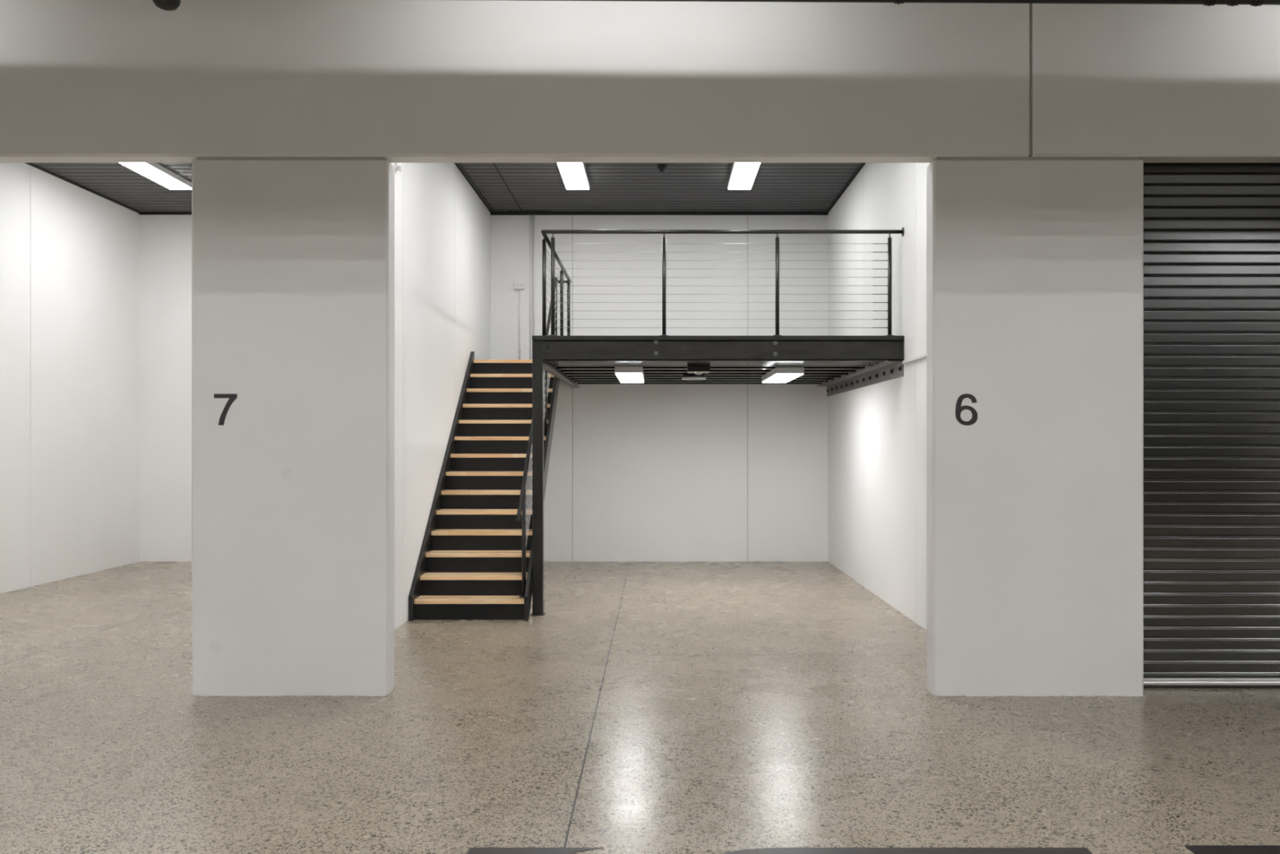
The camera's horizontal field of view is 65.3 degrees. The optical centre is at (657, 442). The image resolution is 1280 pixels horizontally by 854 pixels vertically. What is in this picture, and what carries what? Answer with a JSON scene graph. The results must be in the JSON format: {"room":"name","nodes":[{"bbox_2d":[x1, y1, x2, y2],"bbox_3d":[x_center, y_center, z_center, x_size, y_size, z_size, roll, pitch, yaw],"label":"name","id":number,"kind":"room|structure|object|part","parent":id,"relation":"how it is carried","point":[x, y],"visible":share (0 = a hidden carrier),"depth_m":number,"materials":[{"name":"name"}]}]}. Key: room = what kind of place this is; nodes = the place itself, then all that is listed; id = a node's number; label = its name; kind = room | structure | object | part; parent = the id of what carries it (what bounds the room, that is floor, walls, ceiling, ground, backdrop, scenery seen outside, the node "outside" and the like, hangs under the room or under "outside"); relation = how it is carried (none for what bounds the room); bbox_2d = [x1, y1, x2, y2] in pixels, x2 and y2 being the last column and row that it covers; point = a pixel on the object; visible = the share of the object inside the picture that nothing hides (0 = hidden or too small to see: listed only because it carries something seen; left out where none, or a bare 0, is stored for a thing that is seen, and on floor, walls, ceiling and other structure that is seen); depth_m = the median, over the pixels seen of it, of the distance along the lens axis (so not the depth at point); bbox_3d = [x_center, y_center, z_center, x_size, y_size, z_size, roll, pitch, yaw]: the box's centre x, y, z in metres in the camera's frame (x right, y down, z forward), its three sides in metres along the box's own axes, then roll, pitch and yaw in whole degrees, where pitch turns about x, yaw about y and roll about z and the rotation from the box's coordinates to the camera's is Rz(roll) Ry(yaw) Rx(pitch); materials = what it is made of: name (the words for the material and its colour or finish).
{"room":"storage unit facility","nodes":[
{"label":"storage unit facility","id":0,"kind":"room"},
{"bbox_2d":[0,162,140,593],"bbox_3d":[-7.108,-0.749,10.059,0.170,4.737,7.007,0,0,0],"label":"wall","id":1,"kind":"structure","parent":0,"point":[70,254],"depth_m":11.85,"materials":[{"name":"white paint"}]},
{"bbox_2d":[23,162,191,214],"bbox_3d":[-4.728,-3.102,10.059,4.591,0.030,7.007,0,0,0],"label":"trim","id":2,"kind":"structure","parent":1,"relation":"attached to","point":[139,212],"depth_m":12.78,"materials":[{"name":"black metal"}]},
{"bbox_2d":[31,162,191,211],"bbox_3d":[-4.728,-3.217,10.059,4.591,0.200,7.007,0,0,0],"label":"ceiling","id":3,"kind":"structure","parent":0,"point":[116,181],"depth_m":11.99,"materials":[{"name":"grey metal"}]},
{"bbox_2d":[119,162,191,189],"bbox_3d":[-5.735,-3.079,11.415,0.286,0.075,1.254,0,0,0],"label":"ceiling light","id":4,"kind":"object","parent":3,"relation":"attached to","point":[154,171],"visible":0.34,"depth_m":11.41,"materials":[{"name":"grey plastic"}]},
{"bbox_2d":[191,156,394,696],"bbox_3d":[-2.353,-0.105,6.467,1.261,3.451,0.179,0,0,0],"label":"wall","id":5,"kind":"structure","parent":0,"point":[293,257],"depth_m":6.38,"materials":[{"name":"grey paint"}]},
{"bbox_2d":[213,393,236,425],"bbox_3d":[-2.760,-0.209,6.383,0.147,0.200,0.002,0,0,0],"label":"number","id":6,"kind":"object","parent":5,"relation":"attached to","point":[232,397],"visible":1,"depth_m":6.38,"materials":[{"name":"black plastic"}]},
{"bbox_2d":[390,162,490,630],"bbox_3d":[-2.347,-0.749,10.059,0.170,4.737,7.007,0,0,0],"label":"wall","id":7,"kind":"structure","parent":0,"point":[442,226],"depth_m":9.92,"materials":[{"name":"white paint"}]},
{"bbox_2d":[395,162,401,171],"bbox_3d":[-2.235,-2.373,8.623,0.055,0.075,0.075,0,0,0],"label":"sensor","id":8,"kind":"object","parent":7,"relation":"attached to","point":[397,167],"visible":0.98,"depth_m":8.60,"materials":[{"name":"white plastic"}]},
{"bbox_2d":[140,214,827,561],"bbox_3d":[-2.356,-0.773,13.638,9.667,4.787,0.150,0,0,0],"label":"wall","id":9,"kind":"structure","parent":0,"point":[637,473],"depth_m":13.56,"materials":[{"name":"white paint"}]},
{"bbox_2d":[514,281,524,289],"bbox_3d":[-1.873,-2.120,13.535,0.140,0.096,0.056,0,0,0],"label":"wall socket","id":10,"kind":"object","parent":9,"relation":"attached to","point":[517,285],"visible":1,"depth_m":13.51,"materials":[{"name":"white plastic"}]},
{"bbox_2d":[517,288,521,359],"bbox_3d":[-1.873,-1.539,13.552,0.056,1.082,0.022,0,0,0],"label":"conduit","id":11,"kind":"object","parent":9,"relation":"attached to","point":[518,295],"visible":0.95,"depth_m":13.54,"materials":[{"name":"white plastic"}]},
{"bbox_2d":[529,214,531,359],"bbox_3d":[-1.722,-2.042,13.550,0.018,2.089,0.018,0,0,0],"label":"conduit","id":12,"kind":"object","parent":9,"relation":"attached to","point":[530,215],"visible":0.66,"depth_m":13.54,"materials":[{"name":"white plastic"}]},
{"bbox_2d":[533,214,534,335],"bbox_3d":[-1.675,-2.042,13.550,0.018,2.089,0.018,0,0,0],"label":"conduit","id":13,"kind":"object","parent":9,"relation":"attached to","point":[533,215],"visible":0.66,"depth_m":13.54,"materials":[{"name":"white plastic"}]},
{"bbox_2d":[499,210,826,214],"bbox_3d":[0.076,-3.106,13.486,4.419,0.061,0.128,0,0,0],"label":"trim","id":14,"kind":"structure","parent":9,"relation":"attached to","point":[501,211],"depth_m":13.49,"materials":[{"name":"black metal"}]},
{"bbox_2d":[0,0,1031,162],"bbox_3d":[-2.395,-2.679,6.470,9.588,1.701,0.172,0,0,0],"label":"beam","id":15,"kind":"structure","parent":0,"point":[82,81],"depth_m":6.38,"materials":[{"name":"grey paint"}]},
{"bbox_2d":[0,561,1279,853],"bbox_3d":[0.000,1.695,3.881,24.000,0.150,19.763,0,0,0],"label":"floor","id":16,"kind":"structure","parent":0,"point":[651,707],"depth_m":5.40,"materials":[{"name":"concrete"}]},
{"bbox_2d":[408,351,559,620],"bbox_3d":[-1.719,0.261,10.708,1.082,2.719,3.286,0,0,0],"label":"staircase","id":17,"kind":"structure","parent":16,"relation":"on","point":[468,566],"depth_m":10.24,"materials":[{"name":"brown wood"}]},
{"bbox_2d":[515,277,558,598],"bbox_3d":[-1.235,-0.285,10.586,0.090,3.436,3.488,0,0,0],"label":"stair railing","id":18,"kind":"object","parent":17,"relation":"on","point":[522,509],"visible":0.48,"depth_m":9.49,"materials":[{"name":"black metal"}]},
{"bbox_3d":[-1.235,0.926,9.235,0.036,0.997,0.037,0,0,0],"label":"post","id":19,"kind":"part","parent":18,"relation":"part of","materials":[{"name":"black metal"}]},
{"bbox_3d":[-1.235,-0.557,11.020,0.036,0.971,0.037,0,0,0],"label":"post","id":20,"kind":"part","parent":18,"relation":"part of","materials":[{"name":"black metal"}]},
{"bbox_3d":[-1.235,-1.477,12.120,0.036,0.943,0.037,0,0,0],"label":"post","id":21,"kind":"part","parent":18,"relation":"part of","materials":[{"name":"black metal"}]},
{"bbox_2d":[466,847,603,853],"bbox_3d":[-0.482,1.619,3.595,0.535,0.002,0.790,0,0,0],"label":"floor marking","id":22,"kind":"object","parent":16,"relation":"on","point":[472,850],"depth_m":3.96,"materials":[{"name":"black paint"}]},
{"bbox_2d":[530,335,904,615],"bbox_3d":[0.026,0.311,11.451,4.569,2.618,4.217,0,0,0],"label":"platform","id":23,"kind":"object","parent":16,"relation":"on","point":[582,359],"visible":0.96,"depth_m":9.36,"materials":[{"name":"grey paint"}]},
{"bbox_3d":[-1.124,0.328,9.407,0.098,2.561,0.100,0,0,0],"label":"post","id":24,"kind":"part","parent":23,"relation":"part of","materials":[{"name":"black metal"}]},
{"bbox_3d":[-1.124,1.614,9.407,0.122,0.012,0.124,0,0,0],"label":"plate","id":25,"kind":"part","parent":23,"relation":"part of","materials":[{"name":"grey paint"}]},
{"bbox_2d":[614,366,644,382],"bbox_3d":[-0.292,-0.728,10.860,0.281,0.078,1.504,0,0,0],"label":"ceiling light","id":26,"kind":"object","parent":23,"relation":"attached to","point":[624,374],"visible":1,"depth_m":10.13,"materials":[{"name":"grey plastic"}]},
{"bbox_2d":[615,373,644,382],"bbox_3d":[-0.292,-0.704,10.860,0.265,0.030,1.480,0,0,0],"label":"diffuser","id":27,"kind":"object","parent":26,"relation":"attached to","point":[623,377],"depth_m":10.64,"materials":[{"name":"white plastic"}]},
{"bbox_2d":[681,374,706,380],"bbox_3d":[0.420,-0.743,11.500,0.280,0.049,0.280,0,0,0],"label":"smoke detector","id":28,"kind":"object","parent":23,"relation":"attached to","point":[687,377],"visible":1,"depth_m":11.39,"materials":[{"name":"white plastic"}]},
{"bbox_2d":[687,366,710,374],"bbox_3d":[0.420,-0.728,10.215,0.230,0.079,0.180,0,0,0],"label":"emergency light","id":29,"kind":"object","parent":23,"relation":"attached to","point":[696,370],"visible":1,"depth_m":10.13,"materials":[{"name":"black plastic"}]},
{"bbox_3d":[0.420,-0.715,10.215,0.220,0.006,0.180,0,0,0],"label":"trim","id":30,"kind":"part","parent":29,"relation":"part of","materials":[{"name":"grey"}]},
{"bbox_2d":[541,226,904,335],"bbox_3d":[0.538,-1.510,10.853,3.546,1.024,2.992,0,0,0],"label":"railing","id":31,"kind":"object","parent":23,"relation":"on","point":[551,244],"visible":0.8,"depth_m":9.40,"materials":[{"name":"black metal"}]},
{"bbox_3d":[-1.078,-1.467,9.500,0.036,0.922,0.037,0,0,0],"label":"post","id":32,"kind":"part","parent":31,"relation":"part of","materials":[{"name":"black metal"}]},
{"bbox_3d":[-0.985,-1.467,9.402,0.036,0.922,0.037,0,0,0],"label":"post","id":33,"kind":"part","parent":31,"relation":"part of","materials":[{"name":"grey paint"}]},
{"bbox_3d":[-1.078,-1.467,11.240,0.036,0.922,0.037,0,0,0],"label":"post","id":34,"kind":"part","parent":31,"relation":"part of","materials":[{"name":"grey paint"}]},
{"bbox_3d":[-1.078,-1.467,12.120,0.036,0.922,0.037,0,0,0],"label":"post","id":35,"kind":"part","parent":31,"relation":"part of","materials":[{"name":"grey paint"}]},
{"bbox_3d":[0.062,-1.467,9.402,0.036,0.922,0.037,0,0,0],"label":"post","id":36,"kind":"part","parent":31,"relation":"part of","materials":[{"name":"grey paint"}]},
{"bbox_3d":[0.536,-1.980,10.866,3.543,0.037,2.965,0,0,0],"label":"handrail","id":37,"kind":"part","parent":31,"relation":"part of","materials":[{"name":"grey paint"}]},
{"bbox_3d":[1.128,-1.467,9.402,0.036,0.922,0.037,0,0,0],"label":"post","id":38,"kind":"part","parent":31,"relation":"part of","materials":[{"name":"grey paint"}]},
{"bbox_3d":[2.186,-1.467,9.402,0.036,0.922,0.037,0,0,0],"label":"post","id":39,"kind":"part","parent":31,"relation":"part of","materials":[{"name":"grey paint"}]},
{"bbox_2d":[761,367,804,382],"bbox_3d":[1.353,-0.728,10.900,0.283,0.078,1.424,0,0,0],"label":"ceiling light","id":40,"kind":"object","parent":23,"relation":"attached to","point":[778,375],"visible":1,"depth_m":10.38,"materials":[{"name":"grey plastic"}]},
{"bbox_2d":[762,373,803,382],"bbox_3d":[1.353,-0.704,10.900,0.267,0.030,1.400,0,0,0],"label":"diffuser","id":41,"kind":"object","parent":40,"relation":"attached to","point":[767,378],"depth_m":10.80,"materials":[{"name":"white plastic"}]},
{"bbox_2d":[720,847,1093,853],"bbox_3d":[0.931,1.619,3.595,1.562,0.002,0.790,0,0,0],"label":"floor marking","id":42,"kind":"object","parent":16,"relation":"on","point":[767,850],"depth_m":3.95,"materials":[{"name":"black paint"}]},
{"bbox_2d":[1184,844,1279,853],"bbox_3d":[3.357,1.619,3.606,2.485,0.002,0.812,0,0,0],"label":"floor marking","id":43,"kind":"object","parent":16,"relation":"on","point":[1196,849],"depth_m":3.97,"materials":[{"name":"black paint"}]},
{"bbox_2d":[456,162,861,211],"bbox_3d":[0.025,-3.217,10.059,4.574,0.200,7.007,0,0,0],"label":"ceiling","id":44,"kind":"structure","parent":0,"point":[535,186],"depth_m":12.22,"materials":[{"name":"grey metal"}]},
{"bbox_2d":[492,162,522,211],"bbox_3d":[-1.831,-3.114,10.030,0.015,0.006,6.947,0,0,0],"label":"trim","id":45,"kind":"structure","parent":44,"relation":"attached to","point":[492,162],"depth_m":12.12,"materials":[{"name":"black metal"}]},
{"bbox_2d":[556,162,589,189],"bbox_3d":[-0.960,-3.079,11.415,0.286,0.075,1.254,0,0,0],"label":"ceiling light","id":46,"kind":"object","parent":44,"relation":"attached to","point":[574,175],"visible":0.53,"depth_m":11.41,"materials":[{"name":"grey plastic"}]},
{"bbox_2d":[657,164,666,172],"bbox_3d":[0.050,-3.082,11.270,0.116,0.070,0.116,0,0,0],"label":"smoke detector","id":47,"kind":"object","parent":44,"relation":"attached to","point":[661,167],"visible":1,"depth_m":11.24,"materials":[{"name":"black plastic"}]},
{"bbox_2d":[727,162,760,189],"bbox_3d":[0.987,-3.079,11.415,0.286,0.075,1.254,0,0,0],"label":"ceiling light","id":48,"kind":"object","parent":44,"relation":"attached to","point":[743,175],"visible":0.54,"depth_m":11.41,"materials":[{"name":"grey plastic"}]},
{"bbox_2d":[827,162,931,630],"bbox_3d":[2.397,-0.749,10.059,0.170,4.737,7.007,0,0,0],"label":"wall","id":49,"kind":"structure","parent":0,"point":[877,433],"depth_m":10.21,"materials":[{"name":"white paint"}]},
{"bbox_2d":[453,162,866,215],"bbox_3d":[0.025,-3.099,10.059,4.574,0.035,7.007,0,0,0],"label":"trim","id":50,"kind":"structure","parent":49,"relation":"attached to","point":[492,213],"depth_m":13.51,"materials":[{"name":"black metal"}]},
{"bbox_2d":[902,353,926,364],"bbox_3d":[2.299,-0.745,8.018,0.024,0.026,2.637,0,0,0],"label":"duct","id":51,"kind":"object","parent":49,"relation":"attached to","point":[924,355],"visible":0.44,"depth_m":8.88,"materials":[{"name":"white plastic"}]},
{"bbox_2d":[926,3,1279,696],"bbox_3d":[4.487,-0.955,6.467,5.450,5.150,0.179,0,0,0],"label":"wall","id":52,"kind":"structure","parent":0,"point":[1035,264],"depth_m":6.38,"materials":[{"name":"grey paint"}]},
{"bbox_2d":[955,393,977,425],"bbox_3d":[1.974,-0.209,6.383,0.142,0.203,0.002,0,0,0],"label":"number","id":53,"kind":"object","parent":52,"relation":"attached to","point":[959,409],"visible":1,"depth_m":6.38,"materials":[{"name":"black plastic"}]},
{"bbox_2d":[1143,162,1279,688],"bbox_3d":[4.850,-0.261,6.592,3.700,3.763,0.048,0,0,0],"label":"roller door","id":54,"kind":"structure","parent":52,"relation":"in","point":[1211,230],"depth_m":6.59,"materials":[{"name":"black metal"}]},
{"bbox_3d":[4.850,1.578,6.592,3.700,0.044,0.048,0,0,0],"label":"rail","id":55,"kind":"part","parent":54,"relation":"part of","materials":[{"name":"silver metal"}]},
{"bbox_3d":[0.000,-3.630,0.192,24.000,0.200,12.385,0,0,0],"label":"ceiling","id":56,"kind":"structure","parent":0,"visible":0},
{"bbox_3d":[0.000,-3.121,5.630,23.800,0.813,0.533,0,0,0],"label":"cable tray","id":57,"kind":"object","parent":56,"relation":"hanging from","visible":0},
{"bbox_2d":[151,0,181,11],"bbox_3d":[-2.803,-2.589,5.700,0.156,0.239,0.156,0,0,0],"label":"dome","id":58,"kind":"object","parent":57,"relation":"hanging from","point":[166,5],"visible":1,"depth_m":5.67,"materials":[{"name":"black plastic"}]},
{"bbox_2d":[472,0,1279,6],"bbox_3d":[0.000,-2.672,5.970,23.000,0.203,0.088,0,0,0],"label":"pipe","id":59,"kind":"object","parent":57,"relation":"attached to","point":[1206,2],"visible":1,"depth_m":5.96,"materials":[{"name":"black plastic"}]}
]}

